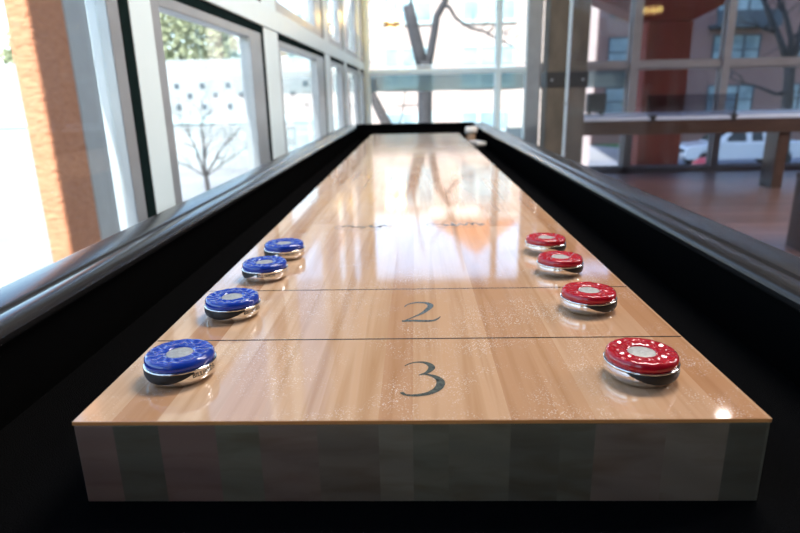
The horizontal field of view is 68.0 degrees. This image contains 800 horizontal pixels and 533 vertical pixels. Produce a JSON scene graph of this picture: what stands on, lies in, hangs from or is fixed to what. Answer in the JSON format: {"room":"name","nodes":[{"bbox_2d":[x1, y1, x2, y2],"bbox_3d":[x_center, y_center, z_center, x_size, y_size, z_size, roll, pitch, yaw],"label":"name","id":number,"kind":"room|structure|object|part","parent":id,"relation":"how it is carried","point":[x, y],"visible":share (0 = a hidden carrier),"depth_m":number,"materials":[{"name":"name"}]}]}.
{"room":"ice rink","nodes":[
{"label":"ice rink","id":0,"kind":"room"},
{"bbox_2d":[603,169,799,256],"bbox_3d":[4.195,0.515,2.052,9.740,0.250,11.850,-1,16,2],"label":"floor","id":1,"kind":"structure","parent":0,"point":[736,200],"depth_m":5.78,"materials":[{"name":"brown wood"}]},
{"bbox_2d":[85,0,175,228],"bbox_3d":[-0.647,-0.872,1.276,0.098,3.040,0.118,-1,16,2],"label":"trim","id":2,"kind":"structure","parent":1,"relation":"on","point":[140,14],"depth_m":1.41,"materials":[{"name":"metal"}]},
{"bbox_2d":[85,0,156,230],"bbox_3d":[-0.649,-0.613,0.391,0.060,3.040,1.724,-1,16,2],"label":"window","id":3,"kind":"structure","parent":2,"relation":"attached to","point":[109,20],"depth_m":1.29,"materials":[{"name":"grey metal"}]},
{"bbox_2d":[261,0,285,158],"bbox_3d":[-0.616,-1.237,2.523,0.098,3.040,0.264,-1,16,2],"label":"trim","id":4,"kind":"structure","parent":1,"relation":"on","point":[270,36],"depth_m":2.64,"materials":[{"name":"metal"}]},
{"bbox_2d":[150,0,272,204],"bbox_3d":[-0.612,-1.044,1.863,0.060,3.040,1.109,-1,16,2],"label":"window","id":5,"kind":"structure","parent":4,"relation":"attached to","point":[200,12],"depth_m":2.19,"materials":[{"name":"grey metal"}]},
{"bbox_2d":[204,0,363,69],"bbox_3d":[-0.604,-1.094,2.639,0.093,0.090,9.690,-1,16,2],"label":"trim","id":6,"kind":"structure","parent":4,"relation":"attached to","point":[255,11],"depth_m":2.75,"materials":[{"name":"metal"}]},
{"bbox_2d":[275,0,328,152],"bbox_3d":[-0.574,-1.482,3.357,0.060,3.040,1.476,-1,16,2],"label":"window","id":7,"kind":"structure","parent":1,"relation":"on","point":[314,24],"depth_m":3.82,"materials":[{"name":"grey metal"}]},
{"bbox_2d":[322,0,333,132],"bbox_3d":[-0.574,-1.726,4.195,0.098,3.040,0.269,-1,16,2],"label":"trim","id":8,"kind":"structure","parent":1,"relation":"on","point":[324,2],"depth_m":4.27,"materials":[{"name":"metal"}]},
{"bbox_2d":[327,0,346,130],"bbox_3d":[-0.539,-1.893,4.764,0.060,3.040,0.920,-1,16,2],"label":"window","id":9,"kind":"structure","parent":1,"relation":"on","point":[334,7],"depth_m":4.94,"materials":[{"name":"grey metal"}]},
{"bbox_3d":[-0.554,-2.534,4.486,0.006,1.535,0.645,-1,16,2],"label":"pane","id":10,"kind":"part","parent":9,"relation":"part of","materials":[{"name":"clear glass"}]},
{"bbox_3d":[-0.523,-1.060,4.917,0.006,1.135,0.645,-1,16,2],"label":"pane","id":11,"kind":"part","parent":9,"relation":"part of","materials":[{"name":"clear glass"}]},
{"bbox_2d":[341,0,348,124],"bbox_3d":[-0.547,-2.046,5.288,0.098,3.040,0.170,-1,16,2],"label":"trim","id":12,"kind":"structure","parent":1,"relation":"on","point":[342,1],"depth_m":5.34,"materials":[{"name":"metal"}]},
{"bbox_2d":[344,0,359,124],"bbox_3d":[-0.509,-2.243,5.959,0.060,3.040,1.230,-1,16,2],"label":"window","id":13,"kind":"structure","parent":1,"relation":"on","point":[350,19],"depth_m":6.15,"materials":[{"name":"grey metal"}]},
{"bbox_3d":[-0.523,-2.892,5.710,0.006,1.535,1.015,-1,16,2],"label":"pane","id":14,"kind":"part","parent":13,"relation":"part of","materials":[{"name":"clear glass"}]},
{"bbox_3d":[-0.492,-1.418,6.140,0.006,1.135,1.015,-1,16,2],"label":"pane","id":15,"kind":"part","parent":13,"relation":"part of","materials":[{"name":"clear glass"}]},
{"bbox_2d":[356,0,361,123],"bbox_3d":[-0.513,-2.439,6.631,0.098,3.040,0.170,-1,16,2],"label":"trim","id":16,"kind":"structure","parent":1,"relation":"on","point":[356,0],"depth_m":6.65,"materials":[{"name":"metal"}]},
{"bbox_2d":[361,0,369,123],"bbox_3d":[-0.469,-2.643,7.326,0.150,3.040,0.180,-1,16,2],"label":"trim","id":17,"kind":"structure","parent":1,"relation":"on","point":[363,2],"depth_m":7.26,"materials":[{"name":"paint"}]},
{"bbox_2d":[357,0,365,123],"bbox_3d":[-0.483,-2.541,6.976,0.060,3.040,0.550,-1,16,2],"label":"window","id":18,"kind":"structure","parent":17,"relation":"attached to","point":[358,1],"depth_m":7.10,"materials":[{"name":"grey metal"}]},
{"bbox_3d":[-0.497,-3.192,6.735,0.006,1.535,0.352,-1,16,2],"label":"pane","id":19,"kind":"part","parent":18,"relation":"part of","materials":[{"name":"clear glass"}]},
{"bbox_3d":[-0.467,-1.718,7.165,0.006,1.135,0.352,-1,16,2],"label":"pane","id":20,"kind":"part","parent":18,"relation":"part of","materials":[{"name":"clear glass"}]},
{"bbox_2d":[0,122,799,532],"bbox_3d":[0.061,-0.008,2.206,0.952,0.832,4.082,-1,16,2],"label":"table","id":21,"kind":"object","parent":1,"relation":"on","point":[416,368],"visible":1,"depth_m":0.56,"materials":[{"name":"brown wood"}]},
{"bbox_3d":[-0.375,-0.288,2.135,0.092,0.227,4.080,-1,16,2],"label":"rail","id":22,"kind":"part","parent":21,"relation":"part of","materials":[{"name":"black paint"}]},
{"bbox_2d":[143,339,216,387],"bbox_3d":[-0.186,0.082,0.505,0.059,0.023,0.059,6,18,23],"label":"puck","id":23,"kind":"object","parent":21,"relation":"on","point":[183,362],"visible":1,"depth_m":0.49,"materials":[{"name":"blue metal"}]},
{"bbox_2d":[204,288,260,321],"bbox_3d":[-0.181,0.041,0.643,0.059,0.023,0.059,6,18,23],"label":"puck","id":24,"kind":"object","parent":21,"relation":"on","point":[230,304],"visible":1,"depth_m":0.62,"materials":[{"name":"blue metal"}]},
{"bbox_2d":[242,256,287,282],"bbox_3d":[-0.176,0.003,0.773,0.059,0.023,0.059,-7,17,-19],"label":"puck","id":25,"kind":"object","parent":21,"relation":"on","point":[260,269],"visible":1,"depth_m":0.75,"materials":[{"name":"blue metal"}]},
{"bbox_2d":[264,238,304,260],"bbox_3d":[-0.170,-0.025,0.870,0.059,0.023,0.059,-7,17,-19],"label":"puck","id":26,"kind":"object","parent":21,"relation":"on","point":[287,248],"visible":0.98,"depth_m":0.85,"materials":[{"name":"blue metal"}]},
{"bbox_3d":[0.103,-0.856,4.036,0.790,0.232,0.092,-1,16,2],"label":"rail","id":27,"kind":"part","parent":21,"relation":"part of","materials":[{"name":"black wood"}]},
{"bbox_2d":[465,126,476,140],"bbox_3d":[0.412,-0.758,3.437,0.070,0.105,0.070,-1,16,2],"label":"can","id":28,"kind":"object","parent":21,"relation":"on","point":[471,131],"visible":0.77,"depth_m":3.41,"materials":[{"name":"beige cardboard"}]},
{"bbox_3d":[0.412,-0.792,3.426,0.070,0.033,0.070,-1,16,2],"label":"lid","id":29,"kind":"part","parent":28,"relation":"part of","materials":[{"name":"silver plastic"}]},
{"bbox_2d":[468,140,485,149],"bbox_3d":[0.417,-0.657,3.205,0.056,0.042,0.120,-6,17,-18],"label":"brush","id":30,"kind":"object","parent":21,"relation":"on","point":[479,145],"visible":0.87,"depth_m":3.16,"materials":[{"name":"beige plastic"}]},
{"bbox_2d":[525,232,565,253],"bbox_3d":[0.214,-0.034,0.872,0.059,0.023,0.059,6,18,25],"label":"puck","id":31,"kind":"object","parent":21,"relation":"on","point":[536,243],"visible":0.91,"depth_m":0.85,"materials":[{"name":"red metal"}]},
{"bbox_2d":[536,250,583,276],"bbox_3d":[0.207,-0.004,0.769,0.059,0.023,0.059,9,19,32],"label":"puck","id":32,"kind":"object","parent":21,"relation":"on","point":[556,263],"visible":1,"depth_m":0.75,"materials":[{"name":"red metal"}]},
{"bbox_2d":[560,281,616,315],"bbox_3d":[0.203,0.034,0.640,0.059,0.023,0.059,-16,22,-40],"label":"puck","id":33,"kind":"object","parent":21,"relation":"on","point":[581,298],"visible":1,"depth_m":0.62,"materials":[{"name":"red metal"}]},
{"bbox_3d":[0.485,-0.299,2.110,0.092,0.227,4.080,-1,16,2],"label":"rail","id":34,"kind":"part","parent":21,"relation":"part of","materials":[{"name":"black paint"}]},
{"bbox_2d":[603,337,680,387],"bbox_3d":[0.198,0.079,0.488,0.059,0.023,0.059,-8,18,-21],"label":"puck","id":35,"kind":"object","parent":21,"relation":"on","point":[636,362],"visible":1,"depth_m":0.47,"materials":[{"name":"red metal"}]},
{"bbox_2d":[495,0,501,128],"bbox_3d":[1.208,-2.667,7.287,0.050,3.040,0.120,-1,16,2],"label":"trim","id":36,"kind":"structure","parent":1,"relation":"on","point":[499,8],"depth_m":7.28,"materials":[{"name":"metal"}]},
{"bbox_2d":[368,66,526,73],"bbox_3d":[0.586,-2.438,7.370,1.953,0.056,0.100,-1,16,2],"label":"trim","id":37,"kind":"structure","parent":36,"relation":"attached to","point":[507,68],"depth_m":7.32,"materials":[{"name":"metal"}]},
{"bbox_2d":[524,0,542,144],"bbox_3d":[1.639,-2.674,7.280,0.162,3.040,0.110,-1,16,2],"label":"trim","id":38,"kind":"structure","parent":1,"relation":"on","point":[535,6],"depth_m":7.30,"materials":[{"name":"grey metal"}]},
{"bbox_2d":[370,70,625,91],"bbox_3d":[1.249,-2.335,7.477,3.330,0.195,0.060,-1,16,2],"label":"guard rail","id":39,"kind":"object","parent":38,"relation":"attached to","point":[442,82],"visible":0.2,"depth_m":7.50,"materials":[{"name":"teal glass"}]},
{"bbox_2d":[539,0,591,163],"bbox_3d":[1.405,-2.129,4.969,0.352,3.300,0.258,-1,16,2],"label":"column","id":40,"kind":"structure","parent":1,"relation":"on","point":[557,12],"depth_m":5.01,"materials":[{"name":"black metal"}]},
{"bbox_2d":[562,0,572,155],"bbox_3d":[1.219,-1.040,1.292,0.037,3.280,6.722,-1,16,2],"label":"trim","id":41,"kind":"structure","parent":1,"relation":"on","point":[571,1],"depth_m":4.65,"materials":[{"name":"metal"}]},
{"bbox_2d":[620,0,644,171],"bbox_3d":[2.856,-2.683,7.226,0.105,3.040,0.150,-1,16,2],"label":"trim","id":42,"kind":"structure","parent":1,"relation":"on","point":[638,9],"depth_m":7.25,"materials":[{"name":"grey metal"}]},
{"bbox_2d":[540,58,799,70],"bbox_3d":[5.457,-2.509,7.227,7.440,0.078,0.100,-1,16,2],"label":"trim","id":43,"kind":"structure","parent":42,"relation":"attached to","point":[786,61],"depth_m":7.23,"materials":[{"name":"grey metal"}]},
{"bbox_2d":[583,109,799,187],"bbox_3d":[3.798,-1.330,6.613,4.150,0.750,1.220,-1,16,2],"label":"table","id":44,"kind":"object","parent":1,"relation":"on","point":[777,125],"visible":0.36,"depth_m":6.01,"materials":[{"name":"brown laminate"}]},
{"bbox_2d":[585,93,606,114],"bbox_3d":[2.198,-1.822,6.653,0.200,0.235,0.144,-1,16,2],"label":"speaker","id":45,"kind":"object","parent":44,"relation":"on","point":[595,102],"visible":0.97,"depth_m":6.59},
{"bbox_2d":[590,94,605,110],"bbox_3d":[2.196,-1.817,6.583,0.170,0.175,0.006,-1,16,2],"label":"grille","id":46,"kind":"object","parent":45,"relation":"attached to","point":[597,101],"depth_m":6.58,"materials":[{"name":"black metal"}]},
{"bbox_2d":[647,93,738,121],"bbox_3d":[2.938,-1.594,5.948,0.894,0.264,0.074,-1,16,2],"label":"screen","id":47,"kind":"object","parent":44,"relation":"on","point":[734,115],"visible":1,"depth_m":5.95,"materials":[{"name":"plastic"}]},
{"bbox_3d":[3.923,-1.195,6.204,0.110,0.715,0.235,-1,16,2],"label":"leg","id":48,"kind":"part","parent":44,"relation":"part of","materials":[{"name":"brown wood"}]},
{"bbox_2d":[592,164,799,172],"bbox_3d":[4.418,-1.272,7.599,9.570,0.060,0.150,-1,16,2],"label":"trim","id":49,"kind":"structure","parent":1,"relation":"on","point":[787,166],"depth_m":7.55,"materials":[{"name":"grey metal"}]},
{"bbox_2d":[366,0,497,126],"bbox_3d":[0.394,-2.686,7.302,1.578,2.980,0.040,-1,16,2],"label":"window","id":50,"kind":"structure","parent":49,"relation":"attached to","point":[494,63],"depth_m":7.35,"materials":[{"name":"metal"}]},
{"bbox_2d":[499,0,528,138],"bbox_3d":[1.395,-2.698,7.274,0.325,2.980,0.040,-1,16,2],"label":"window","id":51,"kind":"structure","parent":49,"relation":"attached to","point":[527,13],"depth_m":7.33,"materials":[{"name":"metal"}]},
{"bbox_2d":[537,0,633,167],"bbox_3d":[2.261,-2.708,7.249,1.085,2.980,0.040,-1,16,2],"label":"window","id":52,"kind":"structure","parent":49,"relation":"attached to","point":[632,1],"depth_m":7.31,"materials":[{"name":"grey metal"}]},
{"bbox_2d":[630,0,728,166],"bbox_3d":[3.413,-2.723,7.216,1.010,2.980,0.040,-1,16,2],"label":"window","id":53,"kind":"structure","parent":49,"relation":"attached to","point":[726,1],"depth_m":7.29,"materials":[{"name":"grey metal"}]},
{"bbox_2d":[717,57,799,164],"bbox_3d":[4.590,-2.737,7.182,1.165,2.980,0.040,-1,16,2],"label":"window","id":54,"kind":"structure","parent":49,"relation":"attached to","point":[763,57],"depth_m":7.25,"materials":[{"name":"grey metal"}]},
{"bbox_2d":[708,0,738,165],"bbox_3d":[3.963,-2.698,7.199,0.090,3.040,0.140,-1,16,2],"label":"trim","id":55,"kind":"structure","parent":1,"relation":"on","point":[732,4],"depth_m":7.22,"materials":[{"name":"grey metal"}]},
{"bbox_2d":[786,172,799,250],"bbox_3d":[3.382,-0.342,3.724,1.640,0.490,0.320,-1,16,2],"label":"wooden bench","id":56,"kind":"object","parent":1,"relation":"on","point":[793,235],"visible":1,"depth_m":3.85,"materials":[{"name":"brown wood"}]},
{"bbox_3d":[4.145,-2.868,1.063,9.700,0.200,11.850,-1,16,2],"label":"ceiling","id":57,"kind":"structure","parent":0,"visible":0},
{"bbox_2d":[381,0,400,25],"bbox_3d":[-0.110,-3.446,6.446,0.224,1.541,0.199,-1,16,2],"label":"hanging lamp","id":58,"kind":"object","parent":57,"relation":"hanging from","point":[385,16],"visible":1,"depth_m":6.59,"materials":[{"name":"gold metal"}]},
{"bbox_2d":[385,12,388,22],"bbox_3d":[-0.142,-2.762,6.568,0.048,0.120,0.047,-1,16,2],"label":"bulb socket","id":59,"kind":"object","parent":58,"relation":"attached to","point":[386,13],"depth_m":6.55,"materials":[{"name":"white metal"}]},
{"bbox_2d":[393,11,396,22],"bbox_3d":[-0.054,-2.763,6.565,0.048,0.120,0.047,-1,16,2],"label":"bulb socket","id":60,"kind":"object","parent":58,"relation":"attached to","point":[395,12],"depth_m":6.55,"materials":[{"name":"white metal"}]},
{"bbox_2d":[397,12,400,22],"bbox_3d":[-0.008,-2.785,6.637,0.048,0.120,0.047,-1,16,2],"label":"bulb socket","id":61,"kind":"object","parent":58,"relation":"attached to","point":[399,14],"depth_m":6.62,"materials":[{"name":"white metal"}]},
{"label":"outside","id":62,"kind":"structure","parent":0,"visible":0},
{"bbox_2d":[0,145,698,287],"bbox_3d":[1.038,-7.559,39.452,180.000,0.300,160.000,-1,16,2],"label":"ground","id":63,"kind":"structure","parent":62,"point":[25,250],"depth_m":20.55,"materials":[{"name":"white"}]},
{"bbox_2d":[0,30,14,63],"bbox_3d":[-24.747,-13.501,43.599,8.561,9.815,5.294,-1,16,2],"label":"leafy tree","id":64,"kind":"object","parent":63,"relation":"on","point":[7,53],"visible":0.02,"depth_m":41.95,"materials":[{"name":"green plant"}]},
{"bbox_2d":[3,0,100,262],"bbox_3d":[-2.868,-1.006,4.994,0.190,6.600,0.510,-1,16,2],"label":"stucco column","id":65,"kind":"structure","parent":63,"relation":"on","point":[36,28],"depth_m":4.83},
{"bbox_2d":[61,0,120,239],"bbox_3d":[-2.913,-1.139,5.454,0.295,6.600,0.435,-1,16,2],"label":"window frame","id":66,"kind":"object","parent":63,"relation":"on","point":[74,11],"visible":0.07,"depth_m":5.33,"materials":[{"name":"grey paint"}]},
{"bbox_2d":[0,57,314,171],"bbox_3d":[-14.787,-9.314,36.146,22.600,5.550,10.120,-1,16,2],"label":"building","id":67,"kind":"structure","parent":63,"relation":"on","point":[190,80],"depth_m":31.19,"materials":[{"name":"white"}]},
{"bbox_2d":[159,12,239,59],"bbox_3d":[-16.001,-14.699,45.074,8.425,10.940,5.489,-1,16,2],"label":"leafy tree","id":68,"kind":"object","parent":63,"relation":"on","point":[224,46],"visible":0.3,"depth_m":43.02,"materials":[{"name":"green plant"}]},
{"bbox_2d":[171,79,246,190],"bbox_3d":[-6.057,-3.687,18.483,3.526,4.323,1.442,-2,16,-4],"label":"bare tree","id":69,"kind":"object","parent":63,"relation":"on","point":[205,171],"visible":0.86,"depth_m":18.45,"materials":[{"name":"grey plant"}]},
{"bbox_2d":[280,13,307,57],"bbox_3d":[-7.248,-13.792,44.074,8.374,9.412,5.234,-1,16,2],"label":"leafy tree","id":70,"kind":"object","parent":63,"relation":"on","point":[284,54],"visible":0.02,"depth_m":42.18,"materials":[{"name":"grey plant"}]},
{"bbox_2d":[368,0,417,123],"bbox_3d":[-0.329,-3.042,12.927,1.723,5.979,0.641,4,17,18],"label":"leaning tree","id":71,"kind":"object","parent":63,"relation":"on","point":[376,103],"visible":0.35,"depth_m":12.70,"materials":[{"name":"grey plant"}]},
{"bbox_2d":[403,0,523,122],"bbox_3d":[1.332,-3.598,12.493,2.486,7.208,0.491,-1,16,-1],"label":"forked tree","id":72,"kind":"object","parent":63,"relation":"on","point":[420,57],"visible":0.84,"depth_m":12.12,"materials":[{"name":"grey plant"}]},
{"bbox_2d":[368,0,598,165],"bbox_3d":[3.000,-11.741,32.941,13.100,11.300,10.350,-1,16,2],"label":"building","id":73,"kind":"structure","parent":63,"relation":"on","point":[475,106],"depth_m":28.17,"materials":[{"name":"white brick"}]},
{"bbox_3d":[0.457,-6.663,29.293,2.200,1.700,0.015,-1,16,2],"label":"pane","id":74,"kind":"part","parent":73,"relation":"part of","materials":[{"name":"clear glass"}]},
{"bbox_3d":[0.397,-9.542,28.452,2.200,1.700,0.015,-1,16,2],"label":"pane","id":75,"kind":"part","parent":73,"relation":"part of","materials":[{"name":"clear glass"}]},
{"bbox_3d":[0.340,-12.325,27.639,2.200,1.700,0.015,-1,16,2],"label":"pane","id":76,"kind":"part","parent":73,"relation":"part of","materials":[{"name":"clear glass"}]},
{"bbox_3d":[4.255,-6.710,29.184,2.400,1.700,0.015,-1,16,2],"label":"pane","id":77,"kind":"part","parent":73,"relation":"part of","materials":[{"name":"clear glass"}]},
{"bbox_3d":[4.195,-9.589,28.343,2.400,1.700,0.015,-1,16,2],"label":"pane","id":78,"kind":"part","parent":73,"relation":"part of","materials":[{"name":"clear glass"}]},
{"bbox_3d":[4.138,-12.372,27.530,2.400,1.700,0.015,-1,16,2],"label":"pane","id":79,"kind":"part","parent":73,"relation":"part of","materials":[{"name":"clear glass"}]},
{"bbox_2d":[590,144,618,146],"bbox_3d":[41.953,-7.506,35.782,58.000,0.030,8.900,-1,16,2],"label":"lawn","id":80,"kind":"structure","parent":63,"relation":"on","point":[608,145],"depth_m":40.20,"materials":[{"name":"green plant"}]},
{"bbox_2d":[592,0,724,164],"bbox_3d":[5.988,-1.715,8.989,7.700,5.370,0.500,-1,16,2],"label":"column","id":81,"kind":"structure","parent":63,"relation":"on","point":[667,29],"depth_m":8.47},
{"bbox_2d":[590,0,799,143],"bbox_3d":[33.048,-17.576,43.559,42.300,15.350,13.250,-1,16,2],"label":"building","id":82,"kind":"structure","parent":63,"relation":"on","point":[749,41],"depth_m":39.22,"materials":[{"name":"stone"}]},
{"bbox_3d":[14.520,-11.139,40.137,1.200,1.750,0.015,-1,16,2],"label":"pane","id":83,"kind":"part","parent":82,"relation":"part of","materials":[{"name":"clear glass"}]},
{"bbox_3d":[14.457,-14.162,39.254,1.200,1.750,0.015,-1,16,2],"label":"pane","id":84,"kind":"part","parent":82,"relation":"part of","materials":[{"name":"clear glass"}]},
{"bbox_3d":[22.166,-11.233,39.917,2.900,1.750,0.015,-1,16,2],"label":"pane","id":85,"kind":"part","parent":82,"relation":"part of","materials":[{"name":"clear glass"}]},
{"bbox_3d":[22.103,-14.256,39.034,2.900,1.750,0.015,-1,16,2],"label":"pane","id":86,"kind":"part","parent":82,"relation":"part of","materials":[{"name":"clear glass"}]},
{"bbox_3d":[22.040,-17.327,38.137,2.900,1.750,0.015,-1,16,2],"label":"pane","id":87,"kind":"part","parent":82,"relation":"part of","materials":[{"name":"clear glass"}]},
{"bbox_3d":[26.714,-11.289,39.787,1.400,1.750,0.015,-1,16,2],"label":"pane","id":88,"kind":"part","parent":82,"relation":"part of","materials":[{"name":"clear glass"}]},
{"bbox_3d":[36.960,-1.680,16.195,67.000,0.030,14.600,-1,16,2],"label":"lawn","id":89,"kind":"structure","parent":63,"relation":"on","visible":0},
{"bbox_2d":[505,111,522,138],"bbox_3d":[3.771,-3.595,19.698,0.520,3.000,0.600,-1,16,2],"label":"tall cabinet","id":90,"kind":"object","parent":89,"relation":"on","point":[513,123],"visible":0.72,"depth_m":19.11,"materials":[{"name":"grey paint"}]},
{"bbox_3d":[3.746,-4.795,19.348,0.520,0.500,0.600,-1,16,2],"label":"casing","id":91,"kind":"part","parent":90,"relation":"part of","materials":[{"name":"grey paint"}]},
{"bbox_2d":[692,157,705,163],"bbox_3d":[10.053,-2.914,19.740,0.850,1.420,0.850,-1,16,2],"label":"bin","id":92,"kind":"object","parent":89,"relation":"on","point":[702,160],"visible":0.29,"depth_m":19.44,"materials":[{"name":"red paint"}]},
{"bbox_2d":[708,0,799,161],"bbox_3d":[13.688,-7.090,21.108,4.743,8.455,2.178,-1,16,2],"label":"bare tree","id":93,"kind":"object","parent":89,"relation":"on","point":[792,50],"visible":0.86,"depth_m":20.80,"materials":[{"name":"grey plant"}]},
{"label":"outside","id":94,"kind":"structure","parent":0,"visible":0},
{"bbox_2d":[588,157,799,165],"bbox_3d":[37.754,-5.107,27.887,66.000,0.020,6.200,-1,16,2],"label":"street","id":95,"kind":"structure","parent":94,"point":[797,159],"depth_m":30.33,"materials":[{"name":"grey asphalt"}]},
{"bbox_2d":[679,132,799,163],"bbox_3d":[15.932,-5.648,28.110,5.618,1.760,1.960,-1,16,2],"label":"pickup truck","id":96,"kind":"object","parent":95,"relation":"on","point":[732,145],"visible":0.49,"depth_m":27.34,"materials":[{"name":"white paint"}]}
]}

